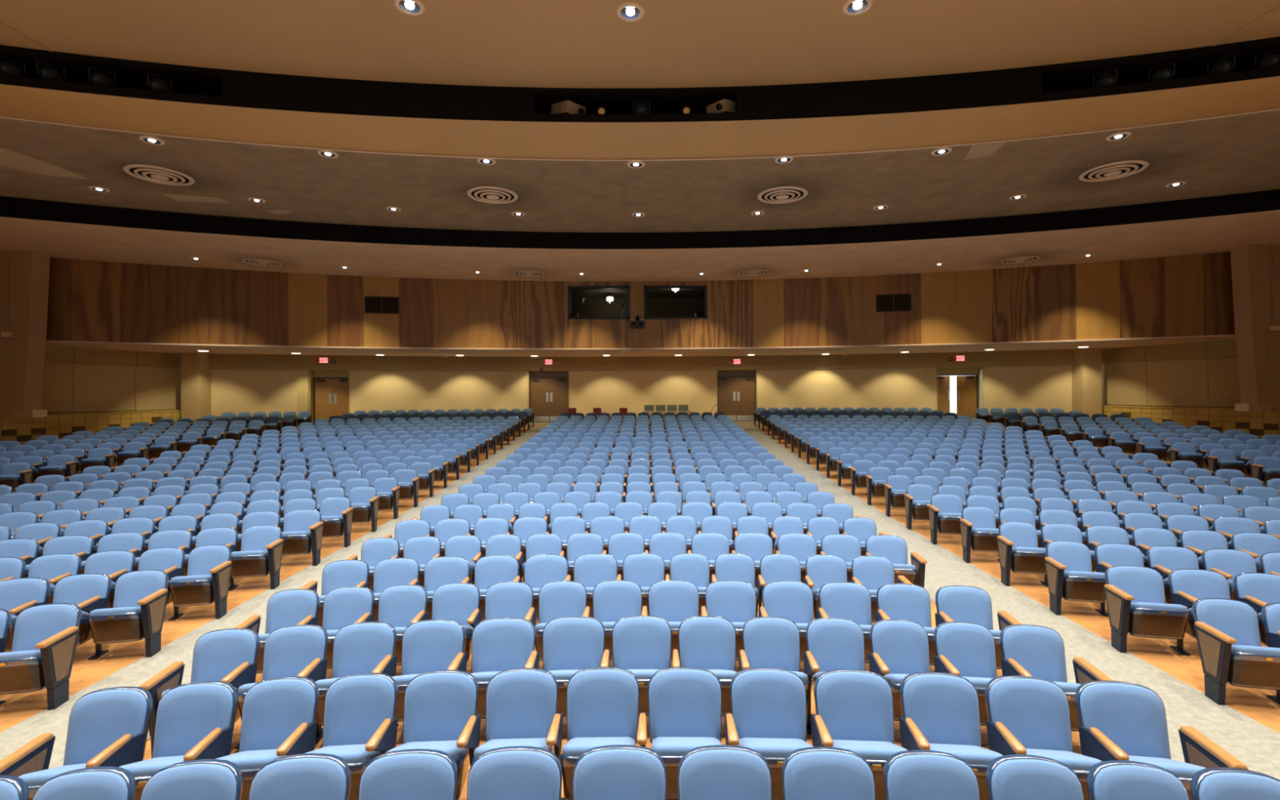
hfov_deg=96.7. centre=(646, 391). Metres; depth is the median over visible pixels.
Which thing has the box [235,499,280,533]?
seat
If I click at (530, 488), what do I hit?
seat
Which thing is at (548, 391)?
door
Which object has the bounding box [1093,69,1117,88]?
stage light
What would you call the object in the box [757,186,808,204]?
ceiling vent
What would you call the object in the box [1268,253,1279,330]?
pipe
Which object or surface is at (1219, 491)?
seat
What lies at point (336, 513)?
seat
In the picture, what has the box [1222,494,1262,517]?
seat
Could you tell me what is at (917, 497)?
seat
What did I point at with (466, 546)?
seat
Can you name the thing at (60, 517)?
seat
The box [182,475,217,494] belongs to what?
seat
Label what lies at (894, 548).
seat
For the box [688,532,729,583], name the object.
seat
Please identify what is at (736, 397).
door
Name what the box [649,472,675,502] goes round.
seat
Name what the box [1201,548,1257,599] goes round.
seat
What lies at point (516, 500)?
seat
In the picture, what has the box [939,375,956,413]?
wall
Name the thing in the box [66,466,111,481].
seat
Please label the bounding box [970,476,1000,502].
seat
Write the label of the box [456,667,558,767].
seat
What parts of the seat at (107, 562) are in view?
armrest, backrest, seat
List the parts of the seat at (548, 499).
backrest, seat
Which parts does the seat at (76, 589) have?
armrest, backrest, seat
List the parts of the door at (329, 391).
push plate, transom panel, push plate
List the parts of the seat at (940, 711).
armrest, backrest, seat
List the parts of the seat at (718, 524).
backrest, seat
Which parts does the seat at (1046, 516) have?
backrest, seat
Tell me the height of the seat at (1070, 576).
0.772 m
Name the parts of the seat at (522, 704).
armrest, seat, backrest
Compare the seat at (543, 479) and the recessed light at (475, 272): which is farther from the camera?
the recessed light at (475, 272)
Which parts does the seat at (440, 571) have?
armrest, seat, backrest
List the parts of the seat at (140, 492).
backrest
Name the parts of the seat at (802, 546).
backrest, seat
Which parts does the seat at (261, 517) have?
seat, backrest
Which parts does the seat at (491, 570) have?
armrest, seat, backrest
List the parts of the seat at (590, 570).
armrest, seat, backrest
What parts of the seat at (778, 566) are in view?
armrest, backrest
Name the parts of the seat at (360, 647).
armrest, seat, backrest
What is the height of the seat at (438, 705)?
0.772 m
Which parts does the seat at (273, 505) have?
seat, backrest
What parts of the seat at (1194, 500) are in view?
backrest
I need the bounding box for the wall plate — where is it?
[301,391,304,402]
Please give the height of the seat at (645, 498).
0.772 m
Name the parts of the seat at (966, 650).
armrest, backrest, seat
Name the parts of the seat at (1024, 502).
backrest, seat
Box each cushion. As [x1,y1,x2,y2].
[644,410,653,413]
[655,410,665,413]
[666,410,676,413]
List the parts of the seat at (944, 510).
panel, armrest, backrest, seat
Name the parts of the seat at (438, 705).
armrest, backrest, seat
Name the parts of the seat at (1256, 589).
backrest, armrest, seat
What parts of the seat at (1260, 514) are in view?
armrest, backrest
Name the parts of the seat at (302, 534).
seat, backrest, armrest, panel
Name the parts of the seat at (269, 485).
backrest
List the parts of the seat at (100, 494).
backrest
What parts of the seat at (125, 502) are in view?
backrest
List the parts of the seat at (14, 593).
seat, backrest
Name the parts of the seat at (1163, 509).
armrest, backrest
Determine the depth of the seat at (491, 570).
6.45 m
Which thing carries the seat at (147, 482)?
on the floor at (1253, 703)
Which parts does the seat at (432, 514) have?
seat, backrest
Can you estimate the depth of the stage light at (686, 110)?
11.35 m
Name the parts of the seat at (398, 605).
armrest, seat, backrest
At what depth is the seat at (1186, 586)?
5.82 m
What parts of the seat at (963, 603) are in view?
armrest, backrest, seat, panel, armrest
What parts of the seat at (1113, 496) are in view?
backrest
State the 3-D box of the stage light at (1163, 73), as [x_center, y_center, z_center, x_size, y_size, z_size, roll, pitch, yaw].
[9.324,-5.696,10.297,0.350,0.446,0.539,0,0,38]
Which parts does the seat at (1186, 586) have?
armrest, backrest, seat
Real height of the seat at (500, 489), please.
0.772 m
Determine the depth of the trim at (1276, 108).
10.85 m
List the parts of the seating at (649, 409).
backrest, backrest, backrest, backrest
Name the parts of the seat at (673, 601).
armrest, backrest, seat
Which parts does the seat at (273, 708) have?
armrest, seat, backrest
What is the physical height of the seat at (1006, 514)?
0.772 m
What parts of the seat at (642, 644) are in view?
armrest, backrest, seat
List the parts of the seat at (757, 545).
backrest, seat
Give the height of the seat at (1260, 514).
0.772 m
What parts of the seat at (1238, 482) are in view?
backrest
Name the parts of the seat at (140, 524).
armrest, backrest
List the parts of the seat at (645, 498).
backrest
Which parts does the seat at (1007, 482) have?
backrest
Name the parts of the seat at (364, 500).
seat, backrest, armrest, panel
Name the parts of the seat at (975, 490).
backrest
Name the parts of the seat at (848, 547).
backrest, seat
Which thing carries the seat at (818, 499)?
on the floor at (1253, 703)
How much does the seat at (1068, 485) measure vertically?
0.772 m
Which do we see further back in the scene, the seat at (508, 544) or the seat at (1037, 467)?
the seat at (1037, 467)
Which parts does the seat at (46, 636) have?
seat, backrest, armrest, panel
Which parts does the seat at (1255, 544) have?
armrest, backrest, seat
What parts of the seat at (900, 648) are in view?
armrest, seat, backrest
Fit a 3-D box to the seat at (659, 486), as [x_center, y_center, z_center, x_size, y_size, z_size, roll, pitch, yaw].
[0.355,2.158,10.946,0.547,0.772,0.569,0,0,1]
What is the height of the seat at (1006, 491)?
0.772 m
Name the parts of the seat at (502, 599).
armrest, backrest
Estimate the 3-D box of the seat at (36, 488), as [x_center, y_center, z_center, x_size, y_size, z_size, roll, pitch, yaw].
[-11.645,2.139,10.631,0.535,0.772,0.569,0,0,-21]
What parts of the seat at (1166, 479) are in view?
backrest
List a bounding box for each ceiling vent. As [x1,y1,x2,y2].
[122,164,195,186]
[241,257,282,266]
[466,186,518,204]
[512,270,544,276]
[737,269,768,275]
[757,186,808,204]
[1000,255,1040,263]
[1078,160,1149,182]
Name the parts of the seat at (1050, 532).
armrest, backrest, seat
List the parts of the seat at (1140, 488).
backrest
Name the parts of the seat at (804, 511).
backrest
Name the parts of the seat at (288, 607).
armrest, panel, seat, backrest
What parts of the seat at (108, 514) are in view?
backrest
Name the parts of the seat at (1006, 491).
backrest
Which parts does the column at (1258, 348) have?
groove trim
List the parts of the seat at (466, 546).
backrest, seat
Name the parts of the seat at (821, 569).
armrest, seat, backrest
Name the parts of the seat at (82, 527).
armrest, backrest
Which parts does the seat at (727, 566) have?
armrest, backrest, seat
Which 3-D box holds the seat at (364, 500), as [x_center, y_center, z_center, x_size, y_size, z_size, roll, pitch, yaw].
[-5.295,2.186,10.498,0.633,0.772,0.574,0,0,-10]
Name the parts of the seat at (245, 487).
backrest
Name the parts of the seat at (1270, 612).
backrest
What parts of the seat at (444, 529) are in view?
seat, backrest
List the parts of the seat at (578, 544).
seat, backrest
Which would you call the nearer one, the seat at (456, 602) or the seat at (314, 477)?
the seat at (456, 602)
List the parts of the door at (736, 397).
kick plate, push plate, transom panel, push plate, kick plate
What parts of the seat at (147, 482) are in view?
backrest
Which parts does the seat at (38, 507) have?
backrest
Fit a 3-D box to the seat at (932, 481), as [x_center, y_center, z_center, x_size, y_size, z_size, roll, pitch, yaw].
[5.595,2.099,11.334,0.540,0.772,0.569,0,0,11]
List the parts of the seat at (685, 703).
armrest, seat, backrest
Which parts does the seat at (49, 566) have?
armrest, seat, backrest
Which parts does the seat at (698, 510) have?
backrest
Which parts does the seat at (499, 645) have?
armrest, seat, backrest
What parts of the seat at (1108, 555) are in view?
armrest, backrest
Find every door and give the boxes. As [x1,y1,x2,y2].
[308,369,350,426]
[527,370,569,422]
[715,369,757,422]
[936,366,983,422]
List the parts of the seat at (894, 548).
backrest, seat, panel, armrest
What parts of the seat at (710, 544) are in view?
backrest, seat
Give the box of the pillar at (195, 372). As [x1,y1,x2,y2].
[180,352,211,422]
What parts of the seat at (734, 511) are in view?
backrest, seat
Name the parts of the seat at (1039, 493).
backrest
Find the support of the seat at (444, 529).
on the floor at (1253, 703)
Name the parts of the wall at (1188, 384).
panel, wall panel, panel, wall panel, panel, wall panel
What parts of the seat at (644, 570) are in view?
armrest, backrest, seat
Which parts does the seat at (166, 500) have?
backrest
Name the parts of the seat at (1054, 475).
backrest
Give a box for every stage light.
[0,57,26,76]
[35,61,65,81]
[88,66,115,86]
[146,73,172,92]
[596,104,606,114]
[632,101,650,114]
[681,103,690,113]
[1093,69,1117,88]
[1148,62,1175,81]
[1206,54,1235,75]
[1253,48,1279,69]
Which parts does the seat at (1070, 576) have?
panel, armrest, backrest, seat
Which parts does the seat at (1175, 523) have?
armrest, backrest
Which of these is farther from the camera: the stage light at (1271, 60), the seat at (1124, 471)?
the seat at (1124, 471)
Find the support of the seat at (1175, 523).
on the floor at (1253, 703)
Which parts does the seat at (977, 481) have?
backrest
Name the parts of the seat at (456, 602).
armrest, backrest, seat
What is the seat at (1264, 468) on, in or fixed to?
on the floor
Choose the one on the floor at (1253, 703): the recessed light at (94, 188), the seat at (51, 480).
the seat at (51, 480)
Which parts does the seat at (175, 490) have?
backrest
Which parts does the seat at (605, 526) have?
seat, backrest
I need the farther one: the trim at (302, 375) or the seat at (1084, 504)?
the trim at (302, 375)
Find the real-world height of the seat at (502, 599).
0.772 m
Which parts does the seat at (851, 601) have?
armrest, backrest, seat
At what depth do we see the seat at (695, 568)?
6.49 m
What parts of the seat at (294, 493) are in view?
seat, backrest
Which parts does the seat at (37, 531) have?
backrest, seat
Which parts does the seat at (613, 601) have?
armrest, seat, backrest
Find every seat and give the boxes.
[0,462,32,491]
[0,483,48,500]
[0,492,36,511]
[0,511,38,538]
[0,538,39,557]
[0,553,81,604]
[0,556,26,580]
[0,577,50,652]
[0,603,81,710]
[0,608,11,652]
[0,686,152,799]
[0,774,29,799]
[8,573,111,645]
[14,474,66,491]
[14,509,82,536]
[14,522,61,557]
[17,489,76,509]
[17,500,57,522]
[19,534,93,577]
[32,766,136,799]
[35,481,84,500]
[37,497,100,519]
[37,520,108,554]
[48,550,135,608]
[51,473,99,490]
[59,488,115,507]
[61,506,125,534]
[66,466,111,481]
[75,480,119,498]
[75,532,145,573]
[76,569,168,660]
[82,496,140,518]
[85,471,132,490]
[85,680,237,799]
[90,516,155,552]
[99,486,151,505]
[107,504,168,533]
[108,546,185,605]
[113,478,153,497]
[119,470,164,492]
[125,494,177,516]
[128,529,192,571]
[138,628,259,755]
[139,484,185,505]
[140,759,243,799]
[141,515,197,551]
[148,476,186,495]
[153,469,195,490]
[154,502,207,534]
[163,544,231,620]
[167,493,213,515]
[176,483,219,505]
[178,527,238,576]
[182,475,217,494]
[183,676,319,799]
[186,467,224,488]
[186,512,239,551]
[195,501,244,532]
[204,491,247,515]
[211,482,251,504]
[217,466,253,488]
[218,474,248,493]
[221,624,328,748]
[226,524,283,590]
[231,511,280,551]
[234,588,319,673]
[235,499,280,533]
[241,489,280,517]
[245,480,282,507]
[248,753,351,799]
[250,473,276,493]
[273,509,323,565]
[276,497,316,532]
[276,672,397,799]
[278,480,312,506]
[279,472,305,496]
[280,488,313,518]
[296,586,374,669]
[297,622,396,743]
[300,560,368,626]
[307,471,333,494]
[313,479,342,500]
[315,487,345,511]
[320,497,353,546]
[336,470,362,489]
[344,478,370,497]
[346,537,399,591]
[348,486,378,532]
[355,557,419,622]
[355,584,427,665]
[358,748,457,799]
[364,469,389,487]
[364,670,478,799]
[372,619,465,726]
[373,477,399,519]
[384,519,431,557]
[391,536,440,586]
[392,468,419,506]
[408,555,470,619]
[410,462,434,497]
[410,582,479,661]
[412,505,450,537]
[425,518,470,556]
[432,534,481,584]
[436,493,469,518]
[447,504,483,535]
[447,617,535,718]
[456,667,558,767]
[457,483,484,504]
[461,555,519,621]
[466,517,509,556]
[466,582,533,628]
[466,746,562,799]
[472,492,499,518]
[472,533,521,575]
[473,475,497,493]
[478,503,515,534]
[485,466,507,483]
[487,483,513,503]
[499,474,523,492]
[502,492,529,519]
[506,516,547,563]
[510,502,546,528]
[512,554,568,620]
[515,482,542,502]
[515,533,562,582]
[524,580,586,660]
[524,616,604,716]
[525,474,549,491]
[533,491,560,524]
[544,502,577,533]
[545,482,570,502]
[545,515,586,559]
[546,666,639,799]
[551,473,573,491]
[559,533,604,581]
[564,491,591,517]
[564,553,617,617]
[571,473,598,492]
[572,744,666,799]
[573,481,596,502]
[577,502,610,533]
[582,580,642,659]
[584,515,624,554]
[594,490,622,515]
[595,481,623,502]
[596,473,624,492]
[600,615,671,715]
[602,532,644,580]
[610,502,644,532]
[616,553,665,616]
[622,472,649,495]
[622,481,651,502]
[624,515,662,553]
[625,490,653,515]
[636,666,723,799]
[641,579,699,659]
[644,502,677,532]
[644,532,686,580]
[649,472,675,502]
[651,481,678,502]
[655,490,682,515]
[662,515,697,553]
[665,553,710,616]
[672,615,737,715]
[676,472,702,492]
[677,745,771,799]
[680,481,706,504]
[681,502,712,533]
[682,490,711,505]
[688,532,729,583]
[697,515,734,553]
[701,580,755,660]
[703,472,726,492]
[708,481,735,515]
[711,490,741,515]
[711,553,759,617]
[714,502,747,541]
[724,667,813,799]
[729,472,752,492]
[731,533,773,588]
[733,515,768,539]
[738,481,764,502]
[738,616,809,706]
[742,490,772,515]
[749,502,782,536]
[755,473,778,491]
[757,553,800,617]
[758,581,813,661]
[766,481,791,502]
[769,515,804,554]
[772,465,793,481]
[774,533,816,582]
[775,491,803,515]
[781,473,804,491]
[781,746,875,799]
[786,502,817,533]
[793,481,817,502]
[803,554,847,619]
[803,617,865,734]
[806,491,834,516]
[806,516,839,555]
[810,669,906,799]
[816,582,871,663]
[818,533,861,582]
[821,502,861,533]
[842,517,886,555]
[849,459,874,494]
[849,555,912,622]
[863,534,927,587]
[865,466,891,505]
[868,619,929,721]
[875,583,935,666]
[883,749,979,799]
[884,475,910,516]
[893,466,918,484]
[898,671,1003,799]
[904,484,934,529]
[912,475,938,494]
[920,467,946,486]
[928,493,963,544]
[933,585,1022,671]
[933,621,996,725]
[937,484,966,508]
[941,475,968,499]
[948,468,973,489]
[960,506,999,563]
[965,494,999,528]
[968,485,1002,511]
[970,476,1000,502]
[975,468,1001,493]
[985,675,1102,799]
[986,754,1084,799]
[996,521,1046,586]
[997,507,1041,560]
[999,624,1113,731]
[1000,477,1033,499]
[1000,486,1038,515]
[1002,496,1039,530]
[1003,469,1031,493]
[1030,478,1067,498]
[1031,463,1063,485]
[1032,470,1063,491]
[1032,487,1074,515]
[1038,508,1086,545]
[1039,497,1081,531]
[1040,523,1096,586]
[1044,541,1106,615]
[1059,463,1093,484]
[1062,471,1096,490]
[1062,479,1102,499]
[1067,488,1101,515]
[1075,680,1248,799]
[1076,498,1124,528]
[1080,510,1133,545]
[1085,524,1146,572]
[1086,760,1189,799]
[1088,464,1124,486]
[1094,471,1130,490]
[1094,542,1143,616]
[1096,480,1127,500]
[1103,489,1138,514]
[1103,565,1189,653]
[1115,500,1165,528]
[1119,466,1148,484]
[1122,512,1178,546]
[1126,473,1166,492]
[1130,481,1163,501]
[1132,527,1177,567]
[1141,491,1177,514]
[1146,546,1199,604]
[1151,466,1180,484]
[1155,502,1209,530]
[1159,474,1200,493]
[1164,514,1208,546]
[1165,483,1199,502]
[1168,568,1258,655]
[1170,460,1213,475]
[1179,529,1227,569]
[1181,493,1218,515]
[1182,467,1212,484]
[1190,767,1279,799]
[1191,598,1279,705]
[1193,475,1226,493]
[1197,503,1239,530]
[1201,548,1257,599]
[1202,484,1238,504]
[1212,516,1260,549]
[1214,468,1264,485]
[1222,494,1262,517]
[1228,476,1262,494]
[1231,532,1279,573]
[1232,572,1279,645]
[1240,486,1279,506]
[1242,506,1279,533]
[1250,456,1279,484]
[1259,551,1279,574]
[1261,602,1279,704]
[1263,519,1279,539]
[1266,496,1279,508]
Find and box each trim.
[0,21,53,51]
[0,108,1279,160]
[45,334,1235,350]
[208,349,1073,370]
[297,369,309,426]
[1213,4,1279,45]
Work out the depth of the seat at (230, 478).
11.83 m
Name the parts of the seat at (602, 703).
armrest, seat, backrest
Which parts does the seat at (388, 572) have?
armrest, seat, backrest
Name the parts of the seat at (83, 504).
backrest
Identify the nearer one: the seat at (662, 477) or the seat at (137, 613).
the seat at (137, 613)
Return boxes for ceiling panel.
[964,142,1006,159]
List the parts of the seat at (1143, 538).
armrest, seat, backrest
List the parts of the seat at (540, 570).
armrest, seat, backrest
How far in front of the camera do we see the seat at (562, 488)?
11.08 m
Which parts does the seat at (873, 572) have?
armrest, backrest, seat, armrest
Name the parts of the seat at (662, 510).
backrest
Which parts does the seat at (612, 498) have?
backrest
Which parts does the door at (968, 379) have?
transom panel, frame, push plate, kick plate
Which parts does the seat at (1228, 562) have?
armrest, backrest, seat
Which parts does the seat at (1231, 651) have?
panel, armrest, backrest, seat, number plate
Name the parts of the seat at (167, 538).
armrest, seat, backrest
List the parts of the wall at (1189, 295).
panel, panel, panel, panel, panel, panel, panel, panel, panel, panel, panel, panel, panel, panel, panel, panel, panel, panel, panel, panel, panel, panel, panel, panel, panel, panel, panel, panel, panel, panel, panel, panel, panel, panel, panel, panel, panel, panel, panel, panel, panel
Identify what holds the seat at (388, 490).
on the floor at (1253, 703)
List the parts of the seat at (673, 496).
backrest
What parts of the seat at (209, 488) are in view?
backrest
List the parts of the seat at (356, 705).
armrest, seat, backrest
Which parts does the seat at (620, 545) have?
seat, backrest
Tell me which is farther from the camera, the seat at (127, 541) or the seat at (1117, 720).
the seat at (127, 541)
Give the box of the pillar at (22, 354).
[0,250,50,417]
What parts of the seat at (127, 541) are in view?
armrest, seat, backrest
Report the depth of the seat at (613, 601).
5.58 m
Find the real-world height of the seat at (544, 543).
0.772 m
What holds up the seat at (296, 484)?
on the floor at (1253, 703)
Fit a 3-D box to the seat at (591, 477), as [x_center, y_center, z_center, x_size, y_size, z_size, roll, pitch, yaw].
[-1.276,2.132,11.848,0.533,0.772,0.569,0,0,-2]
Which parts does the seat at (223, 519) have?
seat, backrest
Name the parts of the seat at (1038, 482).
backrest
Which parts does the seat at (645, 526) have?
backrest, seat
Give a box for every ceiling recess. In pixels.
[0,36,1279,122]
[0,189,1279,248]
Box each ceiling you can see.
[0,0,1279,88]
[0,75,1279,232]
[0,209,1279,281]
[45,336,1235,356]
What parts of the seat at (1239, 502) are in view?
backrest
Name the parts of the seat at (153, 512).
armrest, backrest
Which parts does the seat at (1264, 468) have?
panel, armrest, seat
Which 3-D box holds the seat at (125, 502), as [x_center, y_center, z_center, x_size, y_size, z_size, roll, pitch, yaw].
[-9.011,2.204,9.602,0.572,0.772,0.569,0,0,-17]
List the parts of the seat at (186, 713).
armrest, seat, number plate, backrest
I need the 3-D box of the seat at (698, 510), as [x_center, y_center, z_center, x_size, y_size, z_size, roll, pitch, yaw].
[0.789,2.200,9.095,0.577,0.772,0.569,0,0,2]
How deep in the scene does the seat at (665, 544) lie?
7.42 m
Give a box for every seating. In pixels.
[0,407,1279,540]
[642,404,690,417]
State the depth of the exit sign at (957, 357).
24.68 m
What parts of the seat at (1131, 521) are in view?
armrest, backrest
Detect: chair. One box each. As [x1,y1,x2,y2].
[568,408,576,415]
[593,408,601,417]
[619,408,627,415]
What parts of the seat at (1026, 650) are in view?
armrest, backrest, seat, panel, armrest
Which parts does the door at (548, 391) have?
kick plate, push plate, transom panel, frame, push plate, kick plate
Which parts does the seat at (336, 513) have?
seat, armrest, panel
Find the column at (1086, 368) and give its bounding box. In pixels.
[1071,348,1102,417]
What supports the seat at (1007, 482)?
on the floor at (1253, 703)
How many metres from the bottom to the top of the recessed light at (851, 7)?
0.035 m
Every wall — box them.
[0,344,181,444]
[46,251,1235,350]
[210,364,1071,423]
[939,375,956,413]
[1102,338,1279,439]
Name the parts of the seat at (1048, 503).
backrest, seat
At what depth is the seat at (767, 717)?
3.70 m
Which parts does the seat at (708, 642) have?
armrest, backrest, seat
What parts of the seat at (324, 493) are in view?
backrest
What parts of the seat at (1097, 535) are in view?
armrest, backrest, seat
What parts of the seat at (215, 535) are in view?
armrest, seat, backrest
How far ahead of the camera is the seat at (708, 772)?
2.90 m
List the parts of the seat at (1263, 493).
backrest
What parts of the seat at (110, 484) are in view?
backrest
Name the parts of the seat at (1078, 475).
backrest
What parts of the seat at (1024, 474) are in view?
backrest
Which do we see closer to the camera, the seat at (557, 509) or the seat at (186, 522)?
the seat at (186, 522)
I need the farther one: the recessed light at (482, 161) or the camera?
the camera
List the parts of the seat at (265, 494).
backrest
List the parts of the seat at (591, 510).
seat, backrest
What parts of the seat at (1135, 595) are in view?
panel, armrest, backrest, seat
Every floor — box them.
[0,423,1279,799]
[0,425,546,768]
[297,421,987,428]
[737,424,1279,780]
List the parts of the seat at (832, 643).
armrest, seat, backrest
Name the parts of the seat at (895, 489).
panel, armrest, seat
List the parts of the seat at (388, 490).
seat, armrest, panel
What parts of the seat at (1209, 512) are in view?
armrest, backrest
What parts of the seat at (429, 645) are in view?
armrest, seat, backrest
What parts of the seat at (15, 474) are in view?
seat, backrest, armrest, panel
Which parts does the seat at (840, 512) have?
backrest, seat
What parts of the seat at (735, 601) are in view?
armrest, backrest, seat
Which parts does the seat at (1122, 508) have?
backrest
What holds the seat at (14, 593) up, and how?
on the floor at (1253, 703)
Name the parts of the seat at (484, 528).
seat, backrest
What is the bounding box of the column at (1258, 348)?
[1230,244,1279,411]
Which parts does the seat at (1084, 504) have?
backrest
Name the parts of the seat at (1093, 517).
backrest, seat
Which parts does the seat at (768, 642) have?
armrest, backrest, seat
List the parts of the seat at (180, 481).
backrest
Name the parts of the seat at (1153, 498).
backrest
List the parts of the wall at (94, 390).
wall panel, panel, wall panel, panel, wall panel, panel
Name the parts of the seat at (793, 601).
armrest, backrest, seat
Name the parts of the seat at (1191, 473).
backrest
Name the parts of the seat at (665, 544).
seat, backrest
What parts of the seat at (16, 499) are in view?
backrest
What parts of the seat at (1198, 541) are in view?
armrest, seat, backrest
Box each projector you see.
[551,100,585,114]
[706,98,734,113]
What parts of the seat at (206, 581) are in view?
armrest, seat, backrest, armrest, panel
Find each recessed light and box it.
[88,186,110,191]
[138,135,164,145]
[188,257,203,260]
[247,197,266,203]
[317,150,338,158]
[338,266,351,268]
[386,206,401,211]
[393,0,425,15]
[472,271,483,273]
[476,156,495,164]
[511,211,525,216]
[576,272,586,275]
[616,2,644,22]
[626,160,644,168]
[631,212,644,217]
[696,272,706,275]
[750,210,764,215]
[774,155,793,163]
[800,269,811,271]
[842,0,872,15]
[873,204,888,209]
[931,147,951,155]
[933,262,945,265]
[1008,194,1026,199]
[1080,253,1095,257]
[1105,131,1131,141]
[1165,181,1186,187]
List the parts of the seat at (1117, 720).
armrest, backrest, seat, panel, armrest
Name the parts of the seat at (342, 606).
armrest, seat, backrest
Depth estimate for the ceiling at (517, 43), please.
9.36 m
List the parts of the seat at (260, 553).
armrest, seat, backrest, armrest, panel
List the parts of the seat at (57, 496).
backrest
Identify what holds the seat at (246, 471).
on the floor at (1253, 703)
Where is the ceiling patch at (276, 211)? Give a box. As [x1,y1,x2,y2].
[266,209,291,213]
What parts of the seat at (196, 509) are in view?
armrest, backrest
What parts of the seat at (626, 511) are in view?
seat, backrest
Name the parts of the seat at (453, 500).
backrest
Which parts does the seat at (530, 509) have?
armrest, backrest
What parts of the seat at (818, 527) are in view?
seat, backrest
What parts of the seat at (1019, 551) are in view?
panel, armrest, backrest, seat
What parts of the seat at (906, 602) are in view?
armrest, backrest, seat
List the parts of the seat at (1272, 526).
backrest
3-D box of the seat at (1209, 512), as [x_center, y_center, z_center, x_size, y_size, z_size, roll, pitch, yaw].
[8.767,2.138,8.633,0.561,0.772,0.569,0,0,18]
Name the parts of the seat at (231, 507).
backrest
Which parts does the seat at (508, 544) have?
armrest, backrest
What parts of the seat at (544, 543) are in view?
armrest, seat, backrest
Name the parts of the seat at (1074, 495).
backrest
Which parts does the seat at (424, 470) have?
seat, panel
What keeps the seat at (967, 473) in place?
on the floor at (1253, 703)
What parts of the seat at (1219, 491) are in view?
backrest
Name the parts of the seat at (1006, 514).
backrest, seat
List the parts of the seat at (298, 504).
seat, backrest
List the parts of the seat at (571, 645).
armrest, seat, backrest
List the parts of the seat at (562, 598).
armrest, seat, backrest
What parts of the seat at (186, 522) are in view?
armrest, seat, backrest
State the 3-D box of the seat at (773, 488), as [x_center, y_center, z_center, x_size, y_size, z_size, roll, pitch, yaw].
[2.518,2.148,10.832,0.523,0.772,0.569,0,0,5]
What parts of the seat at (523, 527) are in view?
seat, backrest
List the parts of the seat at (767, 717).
armrest, backrest, seat, number plate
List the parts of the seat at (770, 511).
backrest, seat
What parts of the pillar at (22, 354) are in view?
groove trim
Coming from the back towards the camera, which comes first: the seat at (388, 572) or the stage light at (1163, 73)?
the stage light at (1163, 73)
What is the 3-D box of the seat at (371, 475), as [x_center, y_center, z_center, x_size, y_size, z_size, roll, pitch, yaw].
[-5.893,2.111,12.263,0.573,0.772,0.569,0,0,-10]
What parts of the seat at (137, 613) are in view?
armrest, seat, backrest, armrest, panel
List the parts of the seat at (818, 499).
backrest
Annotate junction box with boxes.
[0,260,12,337]
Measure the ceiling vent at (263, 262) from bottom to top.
0.075 m
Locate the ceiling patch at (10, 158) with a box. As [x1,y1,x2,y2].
[0,147,89,178]
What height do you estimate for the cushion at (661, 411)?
0.125 m
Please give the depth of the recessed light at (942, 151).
11.15 m
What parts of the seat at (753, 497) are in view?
backrest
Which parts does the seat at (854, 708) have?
armrest, backrest, seat, number plate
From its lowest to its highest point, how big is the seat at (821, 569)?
0.772 m
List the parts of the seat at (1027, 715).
armrest, backrest, seat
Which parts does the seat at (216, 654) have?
armrest, panel, seat, backrest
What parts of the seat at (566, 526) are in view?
seat, backrest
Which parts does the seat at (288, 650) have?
armrest, seat, backrest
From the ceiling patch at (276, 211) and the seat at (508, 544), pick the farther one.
the ceiling patch at (276, 211)
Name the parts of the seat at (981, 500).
backrest, seat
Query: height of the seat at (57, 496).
0.772 m
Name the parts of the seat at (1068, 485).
backrest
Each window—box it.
[568,285,629,319]
[644,285,706,319]
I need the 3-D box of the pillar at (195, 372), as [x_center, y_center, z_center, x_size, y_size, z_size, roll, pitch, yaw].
[-18.319,0.190,23.275,0.760,3.460,0.850,0,0,0]
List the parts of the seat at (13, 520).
backrest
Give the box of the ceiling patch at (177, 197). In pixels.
[162,193,230,203]
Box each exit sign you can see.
[319,357,328,363]
[545,359,552,364]
[733,359,740,364]
[955,355,964,360]
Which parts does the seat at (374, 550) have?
armrest, seat, backrest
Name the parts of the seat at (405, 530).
seat, backrest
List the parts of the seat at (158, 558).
armrest, backrest, seat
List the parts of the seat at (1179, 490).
backrest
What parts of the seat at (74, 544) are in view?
armrest, seat, backrest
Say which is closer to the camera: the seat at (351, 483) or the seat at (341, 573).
the seat at (341, 573)
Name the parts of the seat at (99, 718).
armrest, panel, seat, backrest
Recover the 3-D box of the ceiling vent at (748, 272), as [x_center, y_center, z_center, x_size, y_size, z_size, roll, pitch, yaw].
[3.885,-4.268,20.610,1.128,0.075,1.128,0,0,0]
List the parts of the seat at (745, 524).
backrest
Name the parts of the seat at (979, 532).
panel, armrest, backrest, seat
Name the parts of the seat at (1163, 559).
armrest, seat, backrest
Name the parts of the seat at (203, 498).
backrest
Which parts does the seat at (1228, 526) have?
armrest, backrest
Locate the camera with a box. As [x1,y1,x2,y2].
[630,315,644,328]
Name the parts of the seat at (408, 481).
seat, panel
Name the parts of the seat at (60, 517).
backrest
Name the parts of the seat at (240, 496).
backrest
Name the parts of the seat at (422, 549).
seat, backrest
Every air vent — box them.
[364,296,399,314]
[875,293,911,311]
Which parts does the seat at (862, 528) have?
backrest, seat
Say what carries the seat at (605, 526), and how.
on the floor at (1253, 703)
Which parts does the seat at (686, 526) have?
backrest, seat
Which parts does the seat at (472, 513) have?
backrest, seat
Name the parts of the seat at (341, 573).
armrest, panel, seat, backrest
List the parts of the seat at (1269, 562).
armrest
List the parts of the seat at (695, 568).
armrest, backrest, seat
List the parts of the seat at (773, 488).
backrest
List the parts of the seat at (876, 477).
panel, seat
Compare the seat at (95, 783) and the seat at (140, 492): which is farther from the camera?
the seat at (140, 492)

